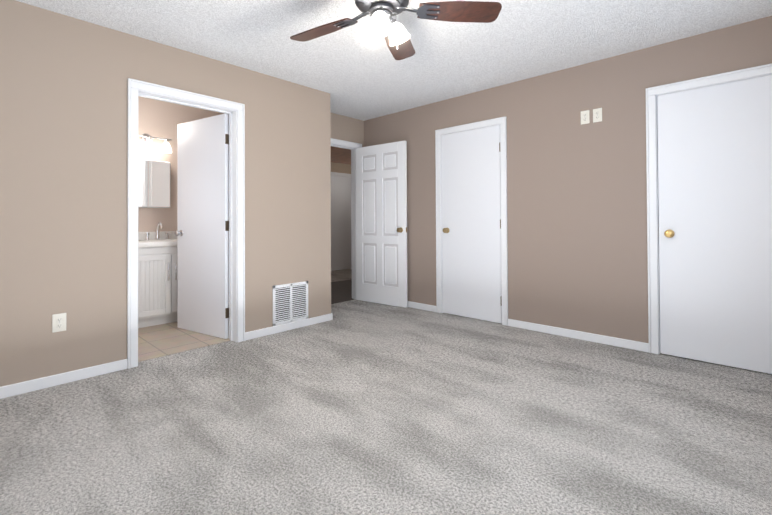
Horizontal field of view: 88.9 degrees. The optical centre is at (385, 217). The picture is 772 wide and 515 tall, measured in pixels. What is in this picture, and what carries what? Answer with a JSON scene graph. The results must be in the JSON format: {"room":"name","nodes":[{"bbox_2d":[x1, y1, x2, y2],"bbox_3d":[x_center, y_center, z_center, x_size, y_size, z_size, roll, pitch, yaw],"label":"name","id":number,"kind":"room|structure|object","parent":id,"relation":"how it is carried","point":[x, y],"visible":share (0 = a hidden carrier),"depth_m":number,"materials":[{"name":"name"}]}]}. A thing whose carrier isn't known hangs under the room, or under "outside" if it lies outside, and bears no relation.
{"room":"empty bedroom","nodes":[
{"label":"empty bedroom","id":0,"kind":"room"},
{"bbox_2d":[0,0,320,386],"bbox_3d":[-1.885,-0.121,2.976,0.150,2.440,3.330,-1,-1,43],"label":"wall","id":1,"kind":"structure","parent":0,"point":[63,149],"depth_m":2.71,"materials":[{"name":"beige paint"}]},
{"bbox_2d":[52,313,65,332],"bbox_3d":[-2.138,0.691,2.577,0.009,0.117,0.072,-1,-1,43],"label":"electrical outlet","id":2,"kind":"object","parent":1,"relation":"attached to","point":[58,322],"visible":1,"depth_m":2.57,"materials":[{"name":"white plastic"}]},
{"bbox_2d":[0,359,126,398],"bbox_3d":[-2.364,1.059,2.326,0.013,0.072,1.436,-1,-1,43],"label":"baseboard","id":3,"kind":"structure","parent":1,"relation":"attached to","point":[6,391],"depth_m":2.57,"materials":[{"name":"white wood"}]},
{"bbox_2d":[127,78,244,368],"bbox_3d":[-1.631,0.045,3.243,0.192,2.110,0.896,-1,-1,43],"label":"door frame","id":4,"kind":"structure","parent":1,"relation":"attached to","point":[134,86],"depth_m":3.32,"materials":[{"name":"white wood"}]},
{"bbox_2d":[175,113,228,338],"bbox_3d":[-1.768,0.083,3.737,0.743,2.030,0.242,-1,-1,43],"label":"bathroom door","id":5,"kind":"structure","parent":1,"relation":"in","point":[201,232],"depth_m":3.71,"materials":[{"name":"white wood"}]},
{"bbox_2d":[245,313,332,340],"bbox_3d":[-0.917,1.067,3.869,0.013,0.072,1.001,-1,-1,43],"label":"baseboard","id":6,"kind":"structure","parent":1,"relation":"attached to","point":[258,333],"depth_m":3.81,"materials":[{"name":"white wood"}]},
{"bbox_2d":[273,281,307,325],"bbox_3d":[-0.929,0.840,3.859,0.014,0.380,0.403,-1,-1,43],"label":"air vent","id":7,"kind":"object","parent":1,"relation":"in","point":[290,302],"visible":1,"depth_m":3.85,"materials":[{"name":"white metal"}]},
{"bbox_2d":[138,96,228,298],"bbox_3d":[-2.750,-0.103,4.336,0.120,2.440,2.530,-1,-1,43],"label":"wall","id":8,"kind":"structure","parent":0,"point":[160,119],"depth_m":4.48,"materials":[{"name":"beige paint"}]},
{"bbox_2d":[138,159,170,207],"bbox_3d":[-2.600,-0.364,4.327,0.114,0.520,0.400,-1,-1,43],"label":"mirrored medicine cabinet","id":9,"kind":"object","parent":8,"relation":"attached to","point":[154,183],"visible":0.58,"depth_m":4.31,"materials":[{"name":"white mirror"}]},
{"bbox_2d":[138,133,171,152],"bbox_3d":[-2.597,-0.829,4.306,0.156,0.200,0.452,-1,-1,43],"label":"sconce","id":10,"kind":"object","parent":8,"relation":"attached to","point":[146,138],"visible":0.81,"depth_m":4.33,"materials":[{"name":"white glass"}]},
{"bbox_2d":[138,305,230,361],"bbox_3d":[-2.117,1.106,3.817,1.487,0.005,2.410,-1,-1,43],"label":"floor","id":11,"kind":"structure","parent":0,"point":[157,341],"depth_m":3.50,"materials":[{"name":"beige tile"}]},
{"bbox_2d":[138,222,176,327],"bbox_3d":[-2.387,0.581,4.218,0.553,1.055,0.784,-1,-1,43],"label":"vanity cabinet","id":12,"kind":"object","parent":11,"relation":"on","point":[157,277],"visible":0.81,"depth_m":3.98,"materials":[{"name":"white wood"}]},
{"bbox_2d":[320,91,330,314],"bbox_3d":[-1.863,-0.097,5.335,3.347,2.440,0.140,-1,-1,43],"label":"wall","id":13,"kind":"structure","parent":0,"point":[325,196],"depth_m":4.19,"materials":[{"name":"beige paint"}]},
{"bbox_2d":[331,162,350,173],"bbox_3d":[-1.573,-0.071,8.003,0.120,2.440,4.150,-1,-1,43],"label":"wall","id":14,"kind":"structure","parent":0,"point":[340,168],"depth_m":8.55,"materials":[{"name":"beige paint"}]},
{"bbox_2d":[331,172,350,176],"bbox_3d":[-0.915,0.097,8.598,0.021,2.110,0.920,-1,-1,43],"label":"door frame","id":15,"kind":"structure","parent":14,"relation":"attached to","point":[340,174],"depth_m":8.53,"materials":[{"name":"white wood"}]},
{"bbox_2d":[331,175,351,270],"bbox_3d":[-0.939,0.129,8.615,0.155,2.030,0.783,-1,-1,43],"label":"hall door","id":16,"kind":"structure","parent":14,"relation":"in","point":[341,257],"depth_m":8.55,"materials":[{"name":"white"}]},
{"bbox_2d":[331,279,353,303],"bbox_3d":[-0.175,1.124,6.616,1.390,0.006,4.050,-1,-1,43],"label":"hall floor","id":17,"kind":"structure","parent":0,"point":[341,291],"depth_m":5.91,"materials":[{"name":"brown wood"}]},
{"bbox_2d":[330,112,363,146],"bbox_3d":[-0.700,-0.106,5.059,0.120,2.440,1.050,-1,-1,43],"label":"wall","id":18,"kind":"structure","parent":0,"point":[346,128],"depth_m":5.18,"materials":[{"name":"beige paint"}]},
{"bbox_2d":[331,138,361,299],"bbox_3d":[-0.706,0.059,5.051,0.162,2.110,0.959,-1,-1,43],"label":"door frame","id":19,"kind":"structure","parent":18,"relation":"attached to","point":[353,160],"depth_m":5.34,"materials":[{"name":"white wood"}]},
{"bbox_2d":[356,141,407,307],"bbox_3d":[-0.057,0.088,5.061,0.824,2.030,0.159,-1,-1,43],"label":"entry door","id":20,"kind":"structure","parent":18,"relation":"in","point":[381,223],"depth_m":5.00,"materials":[{"name":"white wood"}]},
{"bbox_2d":[0,269,771,514],"bbox_3d":[-0.168,1.144,4.313,7.190,0.080,7.640,-1,-1,43],"label":"floor carpet","id":21,"kind":"object","parent":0,"point":[356,407],"visible":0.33,"depth_m":2.00,"materials":[{"name":"grey carpet"}]},
{"bbox_2d":[16,0,771,120],"bbox_3d":[-0.181,-1.376,4.339,7.190,0.080,7.640,-1,-1,43],"label":"ceiling","id":22,"kind":"structure","parent":0,"point":[516,40],"depth_m":2.95,"materials":[{"name":"white paint"}]},
{"bbox_2d":[290,0,501,59],"bbox_3d":[-0.058,-1.140,2.180,1.279,0.438,1.269,-1,-1,43],"label":"ceiling fan","id":23,"kind":"object","parent":22,"relation":"hanging from","point":[395,34],"visible":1,"depth_m":2.20,"materials":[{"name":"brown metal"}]},
{"bbox_2d":[364,16,771,342],"bbox_3d":[1.312,-0.128,3.974,4.540,2.440,0.120,-1,-1,43],"label":"wall","id":24,"kind":"structure","parent":0,"point":[577,223],"depth_m":3.54,"materials":[{"name":"beige paint"}]},
{"bbox_2d":[408,301,435,311],"bbox_3d":[0.145,1.073,4.966,1.215,0.072,0.020,-1,-1,43],"label":"baseboard","id":25,"kind":"structure","parent":24,"relation":"attached to","point":[416,305],"depth_m":4.69,"materials":[{"name":"white wood"}]},
{"bbox_2d":[435,116,507,325],"bbox_3d":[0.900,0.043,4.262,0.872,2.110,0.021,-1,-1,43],"label":"trim","id":26,"kind":"structure","parent":24,"relation":"attached to","point":[501,121],"depth_m":4.03,"materials":[{"name":"white wood"}]},
{"bbox_2d":[442,125,501,322],"bbox_3d":[0.922,0.074,4.279,0.735,2.030,0.155,-1,-1,43],"label":"closet door","id":27,"kind":"structure","parent":24,"relation":"in","point":[471,225],"depth_m":4.25,"materials":[{"name":"white wood"}]},
{"bbox_2d":[508,319,648,351],"bbox_3d":[1.662,1.050,3.548,1.194,0.072,0.013,-1,-1,43],"label":"baseboard","id":28,"kind":"structure","parent":24,"relation":"attached to","point":[624,343],"depth_m":3.47,"materials":[{"name":"white wood"}]},
{"bbox_2d":[581,110,589,124],"bbox_3d":[1.756,-0.880,3.473,0.072,0.117,0.009,-1,-1,43],"label":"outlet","id":29,"kind":"object","parent":24,"relation":"attached to","point":[585,117],"visible":1,"depth_m":3.47,"materials":[{"name":"white plastic"}]},
{"bbox_2d":[593,108,601,122],"bbox_3d":[1.829,-0.881,3.405,0.072,0.117,0.009,-1,-1,43],"label":"outlet","id":30,"kind":"object","parent":24,"relation":"attached to","point":[597,114],"visible":1,"depth_m":3.40,"materials":[{"name":"white plastic"}]},
{"bbox_2d":[645,63,771,353],"bbox_3d":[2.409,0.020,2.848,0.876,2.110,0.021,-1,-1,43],"label":"trim","id":31,"kind":"structure","parent":24,"relation":"attached to","point":[652,245],"depth_m":3.11,"materials":[{"name":"white wood"}]},
{"bbox_2d":[657,75,771,373],"bbox_3d":[2.430,0.052,2.864,0.739,2.030,0.155,-1,-1,43],"label":"closet door","id":32,"kind":"structure","parent":24,"relation":"in","point":[715,201],"depth_m":2.86,"materials":[{"name":"white wood"}]},
{"bbox_3d":[0.760,-0.098,6.616,0.120,2.440,2.980,-1,-1,43],"label":"wall","id":33,"kind":"structure","parent":0,"visible":0},
{"bbox_2d":[331,146,350,164],"bbox_3d":[-0.157,-1.053,6.611,1.170,0.240,4.030,-1,-1,43],"label":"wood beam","id":34,"kind":"structure","parent":33,"relation":"attached to","point":[341,155],"depth_m":5.99,"materials":[{"name":"brown wood"}]}
]}

